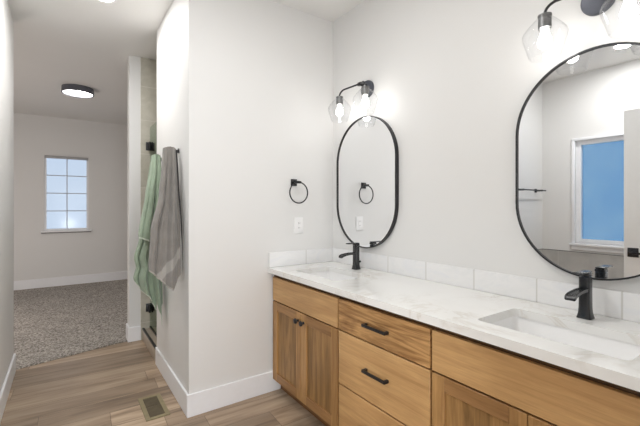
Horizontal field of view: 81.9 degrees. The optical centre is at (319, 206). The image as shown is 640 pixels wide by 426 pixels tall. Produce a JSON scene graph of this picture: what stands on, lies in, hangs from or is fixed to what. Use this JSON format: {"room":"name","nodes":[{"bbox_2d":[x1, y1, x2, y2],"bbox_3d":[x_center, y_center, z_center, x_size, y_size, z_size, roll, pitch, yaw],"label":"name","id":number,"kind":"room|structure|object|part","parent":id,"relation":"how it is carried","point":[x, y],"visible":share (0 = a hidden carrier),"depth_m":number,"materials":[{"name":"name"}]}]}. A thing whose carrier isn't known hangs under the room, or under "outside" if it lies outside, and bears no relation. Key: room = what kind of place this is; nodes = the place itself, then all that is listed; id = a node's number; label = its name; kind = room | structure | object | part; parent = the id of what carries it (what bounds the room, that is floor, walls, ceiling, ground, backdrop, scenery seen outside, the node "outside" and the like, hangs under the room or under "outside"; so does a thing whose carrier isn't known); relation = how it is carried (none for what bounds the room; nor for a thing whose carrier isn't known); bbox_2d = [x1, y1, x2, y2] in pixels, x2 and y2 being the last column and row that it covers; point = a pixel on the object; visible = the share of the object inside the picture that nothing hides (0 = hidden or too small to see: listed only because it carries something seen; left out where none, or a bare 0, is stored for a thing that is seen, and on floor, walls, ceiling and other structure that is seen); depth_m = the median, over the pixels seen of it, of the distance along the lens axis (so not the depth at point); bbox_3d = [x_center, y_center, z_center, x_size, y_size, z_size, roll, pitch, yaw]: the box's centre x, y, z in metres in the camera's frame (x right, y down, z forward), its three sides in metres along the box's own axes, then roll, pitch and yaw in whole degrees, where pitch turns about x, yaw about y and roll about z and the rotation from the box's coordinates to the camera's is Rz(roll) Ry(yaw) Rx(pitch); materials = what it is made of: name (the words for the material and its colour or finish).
{"room":"bathroom","nodes":[
{"label":"bathroom","id":0,"kind":"room"},
{"bbox_2d":[0,0,13,391],"bbox_3d":[-2.006,-0.083,2.208,0.120,2.785,1.705,0,0,-35],"label":"wall","id":1,"kind":"structure","parent":0,"point":[6,20],"depth_m":2.58,"materials":[{"name":"paint"}]},
{"bbox_2d":[0,353,15,422],"bbox_3d":[-1.951,1.239,2.246,0.014,0.142,1.705,0,0,-35],"label":"baseboard","id":2,"kind":"structure","parent":1,"relation":"attached to","point":[6,387],"depth_m":2.51,"materials":[{"name":"white wood"}]},
{"bbox_2d":[14,112,126,280],"bbox_3d":[-4.454,-0.083,6.069,4.800,2.785,0.150,0,0,-35],"label":"wall","id":3,"kind":"structure","parent":0,"point":[37,255],"depth_m":6.19,"materials":[{"name":"paint"}]},
{"bbox_2d":[41,155,91,233],"bbox_3d":[-4.220,-0.206,6.155,0.697,1.268,0.105,0,0,-35],"label":"window","id":4,"kind":"structure","parent":3,"relation":"in","point":[59,230],"depth_m":6.13,"materials":[{"name":"white plastic"}]},
{"bbox_3d":[-4.204,0.399,6.133,0.697,0.028,0.052,0,0,-35],"label":"sill","id":5,"kind":"part","parent":4,"relation":"part of","materials":[{"name":"white wood"}]},
{"bbox_2d":[14,271,126,289],"bbox_3d":[-4.407,1.228,6.002,4.800,0.145,0.014,0,0,-35],"label":"baseboard","id":6,"kind":"structure","parent":3,"relation":"attached to","point":[90,278],"depth_m":6.14,"materials":[{"name":"white wood"}]},
{"bbox_2d":[127,55,140,326],"bbox_3d":[-1.197,-0.083,4.111,1.680,2.785,0.120,0,0,-35],"label":"wall","id":7,"kind":"structure","parent":0,"point":[133,62],"depth_m":3.61,"materials":[{"name":"paint"}]},
{"bbox_2d":[126,323,128,340],"bbox_3d":[-1.893,1.229,3.628,0.014,0.142,0.120,0,0,-35],"label":"baseboard","id":8,"kind":"structure","parent":7,"relation":"attached to","point":[127,325],"depth_m":3.62,"materials":[{"name":"white wood"}]},
{"bbox_2d":[128,326,140,341],"bbox_3d":[-1.813,1.239,3.602,0.116,0.142,0.014,0,0,-35],"label":"baseboard","id":9,"kind":"structure","parent":7,"relation":"attached to","point":[134,333],"depth_m":3.60,"materials":[{"name":"white wood"}]},
{"bbox_2d":[141,57,156,339],"bbox_3d":[-1.315,-0.083,3.949,1.100,2.785,0.012,0,0,-35],"label":"shower tile","id":10,"kind":"structure","parent":7,"relation":"attached to","point":[148,66],"depth_m":3.67,"materials":[{"name":"beige tile"}]},
{"bbox_2d":[146,142,156,336],"bbox_3d":[-1.510,0.201,3.414,0.080,1.982,0.642,0,0,-35],"label":"shower door","id":11,"kind":"structure","parent":10,"relation":"attached to","point":[150,146],"depth_m":3.65,"materials":[{"name":"black metal"}]},
{"bbox_2d":[0,279,324,425],"bbox_3d":[-1.475,1.355,1.776,4.800,0.110,10.600,0,0,-35],"label":"floor","id":12,"kind":"structure","parent":0,"point":[103,386],"depth_m":2.87,"materials":[{"name":"wood"}]},
{"bbox_2d":[142,327,156,359],"bbox_3d":[-1.509,1.252,3.406,0.138,0.117,0.656,0,0,-35],"label":"shower curb","id":13,"kind":"object","parent":12,"relation":"on","point":[149,338],"visible":0.51,"depth_m":3.41,"materials":[{"name":"beige tile"}]},
{"bbox_2d":[138,393,169,421],"bbox_3d":[-1.092,1.307,2.419,0.140,0.006,0.316,0,0,-35],"label":"floor vent","id":14,"kind":"object","parent":12,"relation":"in","point":[154,406],"visible":1,"depth_m":2.40,"materials":[{"name":"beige metal"}]},
{"bbox_2d":[273,275,340,425],"bbox_3d":[0.087,0.887,2.460,0.574,0.845,0.776,0,0,-35],"label":"base cabinet","id":15,"kind":"object","parent":12,"relation":"on","point":[306,329],"visible":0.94,"depth_m":2.26,"materials":[{"name":"brown wood"}]},
{"bbox_3d":[-0.220,1.189,2.468,0.019,0.058,0.257,0,0,-35],"label":"door rail","id":16,"kind":"part","parent":15,"relation":"part of","materials":[{"name":"brown wood"}]},
{"bbox_3d":[-0.216,0.941,2.471,0.008,0.438,0.257,0,0,-35],"label":"door panel","id":17,"kind":"part","parent":15,"relation":"part of","materials":[{"name":"brown wood"}]},
{"bbox_3d":[-0.220,0.941,2.468,0.019,0.554,0.373,0,0,-35],"label":"door","id":18,"kind":"part","parent":15,"relation":"part of","materials":[{"name":"brown wood"}]},
{"bbox_3d":[-0.220,0.693,2.468,0.019,0.058,0.257,0,0,-35],"label":"door rail","id":19,"kind":"part","parent":15,"relation":"part of","materials":[{"name":"brown wood"}]},
{"bbox_3d":[-0.005,1.189,2.159,0.019,0.058,0.257,0,0,-35],"label":"door rail","id":20,"kind":"part","parent":15,"relation":"part of","materials":[{"name":"brown wood"}]},
{"bbox_3d":[-0.005,0.693,2.159,0.019,0.058,0.257,0,0,-35],"label":"door rail","id":21,"kind":"part","parent":15,"relation":"part of","materials":[{"name":"brown wood"}]},
{"bbox_3d":[-0.001,0.941,2.161,0.008,0.438,0.257,0,0,-35],"label":"door panel","id":22,"kind":"part","parent":15,"relation":"part of","materials":[{"name":"brown wood"}]},
{"bbox_3d":[-0.005,0.941,2.159,0.019,0.554,0.374,0,0,-35],"label":"door","id":23,"kind":"part","parent":15,"relation":"part of","materials":[{"name":"brown wood"}]},
{"bbox_2d":[339,296,433,425],"bbox_3d":[0.483,0.887,1.889,0.574,0.845,0.614,0,0,-35],"label":"base cabinet","id":24,"kind":"object","parent":12,"relation":"on","point":[385,357],"visible":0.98,"depth_m":1.71,"materials":[{"name":"brown wood"}]},
{"bbox_3d":[0.280,1.085,1.748,0.019,0.265,0.603,0,0,-35],"label":"drawer","id":25,"kind":"part","parent":24,"relation":"part of","materials":[{"name":"brown wood"}]},
{"bbox_3d":[0.257,0.797,1.738,0.030,0.014,0.158,0,0,-35],"label":"handle","id":26,"kind":"part","parent":24,"relation":"part of","materials":[{"name":"black metal"}]},
{"bbox_3d":[0.257,0.575,1.738,0.030,0.014,0.158,0,0,-35],"label":"handle","id":27,"kind":"part","parent":24,"relation":"part of","materials":[{"name":"black metal"}]},
{"bbox_3d":[0.280,0.576,1.748,0.019,0.162,0.603,0,0,-35],"label":"drawer","id":28,"kind":"part","parent":24,"relation":"part of","materials":[{"name":"brown wood"}]},
{"bbox_2d":[432,326,639,425],"bbox_3d":[0.880,0.887,1.317,0.574,0.845,0.778,0,0,-35],"label":"base cabinet","id":29,"kind":"object","parent":12,"relation":"on","point":[475,382],"visible":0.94,"depth_m":1.22,"materials":[{"name":"brown wood"}]},
{"bbox_2d":[268,261,639,391],"bbox_3d":[0.487,0.447,1.884,0.576,0.034,2.178,0,0,-35],"label":"countertop","id":30,"kind":"structure","parent":29,"relation":"on","point":[467,312],"depth_m":1.52,"materials":[{"name":"white stone"}]},
{"bbox_2d":[307,271,355,280],"bbox_3d":[0.076,0.527,2.408,0.325,0.125,0.506,0,0,-35],"label":"sink","id":31,"kind":"object","parent":30,"relation":"in","point":[329,275],"visible":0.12,"depth_m":2.62,"materials":[{"name":"white ceramic"}]},
{"bbox_2d":[339,242,360,269],"bbox_3d":[0.211,0.339,2.528,0.180,0.183,0.049,0,0,-35],"label":"faucet","id":32,"kind":"object","parent":30,"relation":"on","point":[356,262],"visible":1,"depth_m":2.54,"materials":[{"name":"black metal"}]},
{"bbox_3d":[0.198,0.328,2.519,0.150,0.030,0.037,0,0,-35],"label":"spout","id":33,"kind":"part","parent":32,"relation":"part of","materials":[{"name":"black metal"}]},
{"bbox_3d":[0.225,0.258,2.538,0.098,0.021,0.037,0,0,-35],"label":"lever","id":34,"kind":"part","parent":32,"relation":"part of","materials":[{"name":"black metal"}]},
{"bbox_2d":[491,316,639,359],"bbox_3d":[0.846,0.527,1.300,0.325,0.125,0.508,0,0,-35],"label":"sink","id":35,"kind":"object","parent":30,"relation":"in","point":[609,347],"visible":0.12,"depth_m":1.39,"materials":[{"name":"white ceramic"}]},
{"bbox_2d":[564,270,594,319],"bbox_3d":[0.990,0.339,1.404,0.180,0.183,0.049,0,0,-35],"label":"faucet","id":36,"kind":"object","parent":30,"relation":"on","point":[584,292],"visible":1,"depth_m":1.41,"materials":[{"name":"black metal"}]},
{"bbox_3d":[0.978,0.328,1.395,0.150,0.030,0.037,0,0,-35],"label":"spout","id":37,"kind":"part","parent":36,"relation":"part of","materials":[{"name":"black metal"}]},
{"bbox_3d":[1.005,0.258,1.414,0.098,0.021,0.037,0,0,-35],"label":"lever","id":38,"kind":"part","parent":36,"relation":"part of","materials":[{"name":"black metal"}]},
{"bbox_3d":[0.568,0.941,1.341,0.008,0.438,0.256,0,0,-35],"label":"door panel","id":39,"kind":"part","parent":29,"relation":"part of","materials":[{"name":"brown wood"}]},
{"bbox_3d":[0.564,0.693,1.339,0.019,0.058,0.256,0,0,-35],"label":"door rail","id":40,"kind":"part","parent":29,"relation":"part of","materials":[{"name":"brown wood"}]},
{"bbox_3d":[0.564,0.941,1.339,0.019,0.554,0.372,0,0,-35],"label":"door","id":41,"kind":"part","parent":29,"relation":"part of","materials":[{"name":"brown wood"}]},
{"bbox_3d":[0.778,0.941,1.030,0.019,0.554,0.372,0,0,-35],"label":"door","id":42,"kind":"part","parent":29,"relation":"part of","materials":[{"name":"brown wood"}]},
{"bbox_2d":[157,0,183,386],"bbox_3d":[-1.081,-0.083,2.786,0.120,2.785,0.850,0,0,-35],"label":"wall","id":43,"kind":"structure","parent":0,"point":[170,33],"depth_m":2.62,"materials":[{"name":"paint"}]},
{"bbox_2d":[155,347,187,416],"bbox_3d":[-1.097,1.239,2.692,0.014,0.142,0.955,0,0,-35],"label":"baseboard","id":44,"kind":"structure","parent":43,"relation":"attached to","point":[179,392],"depth_m":2.59,"materials":[{"name":"white wood"}]},
{"bbox_2d":[8,0,363,124],"bbox_3d":[-1.475,-1.525,1.776,4.800,0.100,10.600,0,0,-35],"label":"ceiling","id":45,"kind":"structure","parent":0,"point":[89,43],"depth_m":3.37,"materials":[{"name":"paint"}]},
{"bbox_2d":[61,84,93,97],"bbox_3d":[-3.001,-1.437,4.575,0.340,0.075,0.340,0,0,-35],"label":"flush light","id":46,"kind":"object","parent":45,"relation":"attached to","point":[75,90],"visible":1,"depth_m":4.51,"materials":[{"name":"metal"}]},
{"bbox_2d":[63,90,91,96],"bbox_3d":[-3.001,-1.419,4.575,0.311,0.018,0.311,0,0,-35],"label":"diffuser","id":47,"kind":"object","parent":46,"relation":"attached to","point":[75,93],"depth_m":4.58,"materials":[{"name":"white plastic"}]},
{"bbox_2d":[97,0,117,3],"bbox_3d":[-1.512,-1.471,2.584,0.170,0.007,0.170,0,0,-35],"label":"recessed light","id":48,"kind":"object","parent":45,"relation":"in","point":[103,1],"visible":1,"depth_m":2.64,"materials":[{"name":"white plastic"}]},
{"bbox_2d":[184,0,332,393],"bbox_3d":[-0.392,-0.083,2.673,1.123,2.785,0.120,0,0,-35],"label":"wall","id":49,"kind":"structure","parent":0,"point":[258,74],"depth_m":2.52,"materials":[{"name":"paint"}]},
{"bbox_2d":[187,371,280,417],"bbox_3d":[-0.556,1.239,2.478,0.659,0.142,0.014,0,0,-35],"label":"baseboard","id":50,"kind":"structure","parent":49,"relation":"attached to","point":[210,399],"depth_m":2.44,"materials":[{"name":"white wood"}]},
{"bbox_2d":[294,217,302,232],"bbox_3d":[-0.158,0.138,2.757,0.076,0.117,0.010,0,0,-35],"label":"outlet plate","id":51,"kind":"object","parent":49,"relation":"attached to","point":[298,222],"visible":1,"depth_m":2.75,"materials":[{"name":"white plastic"}]},
{"bbox_2d":[297,221,300,229],"bbox_3d":[-0.156,0.138,2.754,0.034,0.067,0.003,0,0,-35],"label":"receptacle","id":52,"kind":"object","parent":51,"relation":"attached to","point":[298,222],"depth_m":2.75,"materials":[{"name":"white plastic"}]},
{"bbox_2d":[289,179,307,203],"bbox_3d":[-0.167,-0.115,2.718,0.162,0.182,0.062,0,0,-35],"label":"towel ring","id":53,"kind":"object","parent":49,"relation":"attached to","point":[294,182],"visible":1,"depth_m":2.71,"materials":[{"name":"black metal"}]},
{"bbox_2d":[268,248,331,267],"bbox_3d":[-0.135,0.377,2.771,0.564,0.106,0.011,0,0,-35],"label":"backsplash","id":54,"kind":"structure","parent":49,"relation":"attached to","point":[286,258],"depth_m":2.75,"materials":[{"name":"white tile"}]},
{"bbox_2d":[333,0,639,293],"bbox_3d":[0.781,-0.083,2.081,0.130,2.785,2.430,0,0,-35],"label":"wall","id":55,"kind":"structure","parent":0,"point":[452,80],"depth_m":2.01,"materials":[{"name":"paint"}]},
{"bbox_2d":[336,80,373,115],"bbox_3d":[0.245,-0.750,2.536,0.232,0.281,0.440,0,0,-35],"label":"vanity light","id":56,"kind":"object","parent":55,"relation":"attached to","point":[367,88],"visible":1,"depth_m":2.56,"materials":[{"name":"metal"}]},
{"bbox_2d":[336,96,342,104],"bbox_3d":[0.139,-0.757,2.629,0.052,0.058,0.052,0,0,-35],"label":"socket","id":57,"kind":"object","parent":56,"relation":"attached to","point":[339,99],"depth_m":2.61,"materials":[{"name":"grey metal"}]},
{"bbox_3d":[0.139,-0.687,2.629,0.052,0.080,0.052,0,0,-35],"label":"bulb","id":58,"kind":"part","parent":56,"relation":"part of","materials":[{"name":"white glass"}]},
{"bbox_3d":[0.200,-0.822,2.594,0.152,0.076,0.020,0,0,26],"label":"arm","id":59,"kind":"part","parent":56,"relation":"part of","materials":[{"name":"black metal"}]},
{"bbox_2d":[361,85,368,95],"bbox_3d":[0.295,-0.757,2.404,0.052,0.058,0.052,0,0,-35],"label":"socket","id":60,"kind":"object","parent":56,"relation":"attached to","point":[365,89],"depth_m":2.38,"materials":[{"name":"grey metal"}]},
{"bbox_3d":[0.295,-0.687,2.404,0.052,0.080,0.052,0,0,-35],"label":"bulb","id":61,"kind":"part","parent":56,"relation":"part of","materials":[{"name":"white glass"}]},
{"bbox_2d":[337,116,398,247],"bbox_3d":[0.316,-0.174,2.610,0.029,0.927,0.620,0,0,-35],"label":"mirror","id":62,"kind":"object","parent":55,"relation":"attached to","point":[368,152],"visible":0.98,"depth_m":2.58,"materials":[{"name":"black mirror"}]},
{"bbox_2d":[332,248,639,322],"bbox_3d":[0.720,0.377,2.045,0.011,0.106,2.178,0,0,-35],"label":"backsplash","id":63,"kind":"structure","parent":55,"relation":"attached to","point":[606,302],"depth_m":1.79,"materials":[{"name":"white tile"}]},
{"bbox_2d":[515,42,639,280],"bbox_3d":[1.102,-0.174,1.478,0.029,0.927,0.620,0,0,-35],"label":"mirror","id":64,"kind":"object","parent":55,"relation":"attached to","point":[577,138],"visible":0.94,"depth_m":1.50,"materials":[{"name":"black mirror"}]},
{"bbox_2d":[537,0,638,48],"bbox_3d":[1.023,-0.750,1.413,0.232,0.281,0.440,0,0,-35],"label":"vanity light","id":65,"kind":"object","parent":55,"relation":"attached to","point":[629,11],"visible":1,"depth_m":1.48,"materials":[{"name":"metal"}]},
{"bbox_2d":[537,12,551,30],"bbox_3d":[0.918,-0.757,1.507,0.052,0.058,0.052,0,0,-35],"label":"socket","id":66,"kind":"object","parent":65,"relation":"attached to","point":[545,18],"depth_m":1.49,"materials":[{"name":"grey metal"}]},
{"bbox_3d":[0.918,-0.687,1.507,0.052,0.080,0.052,0,0,-35],"label":"bulb","id":67,"kind":"part","parent":65,"relation":"part of","materials":[{"name":"white glass"}]},
{"bbox_3d":[0.979,-0.822,1.472,0.152,0.076,0.020,0,0,26],"label":"arm","id":68,"kind":"part","parent":65,"relation":"part of","materials":[{"name":"black metal"}]},
{"bbox_3d":[1.074,-0.687,1.282,0.052,0.080,0.052,0,0,-35],"label":"bulb","id":69,"kind":"part","parent":65,"relation":"part of","materials":[{"name":"white glass"}]},
{"bbox_3d":[-0.982,-0.385,2.483,0.063,0.040,0.026,0,0,-35],"label":"robe hook","id":70,"kind":"object","parent":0,"visible":0},
{"bbox_2d":[148,147,182,289],"bbox_3d":[-0.997,0.062,2.364,0.199,0.922,0.208,0,0,-35],"label":"towel","id":71,"kind":"object","parent":70,"relation":"hanging from","point":[164,262],"visible":1,"depth_m":2.33,"materials":[{"name":"grey fabric"}]},
{"bbox_3d":[-1.299,-0.385,2.939,0.063,0.040,0.026,0,0,-35],"label":"robe hook","id":72,"kind":"object","parent":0,"visible":0},
{"bbox_2d":[133,154,162,323],"bbox_3d":[-1.297,0.246,2.789,0.205,1.307,0.260,0,0,-35],"label":"towel","id":73,"kind":"object","parent":72,"relation":"hanging from","point":[147,281],"visible":0.73,"depth_m":2.75,"materials":[{"name":"green fabric"}]}
]}

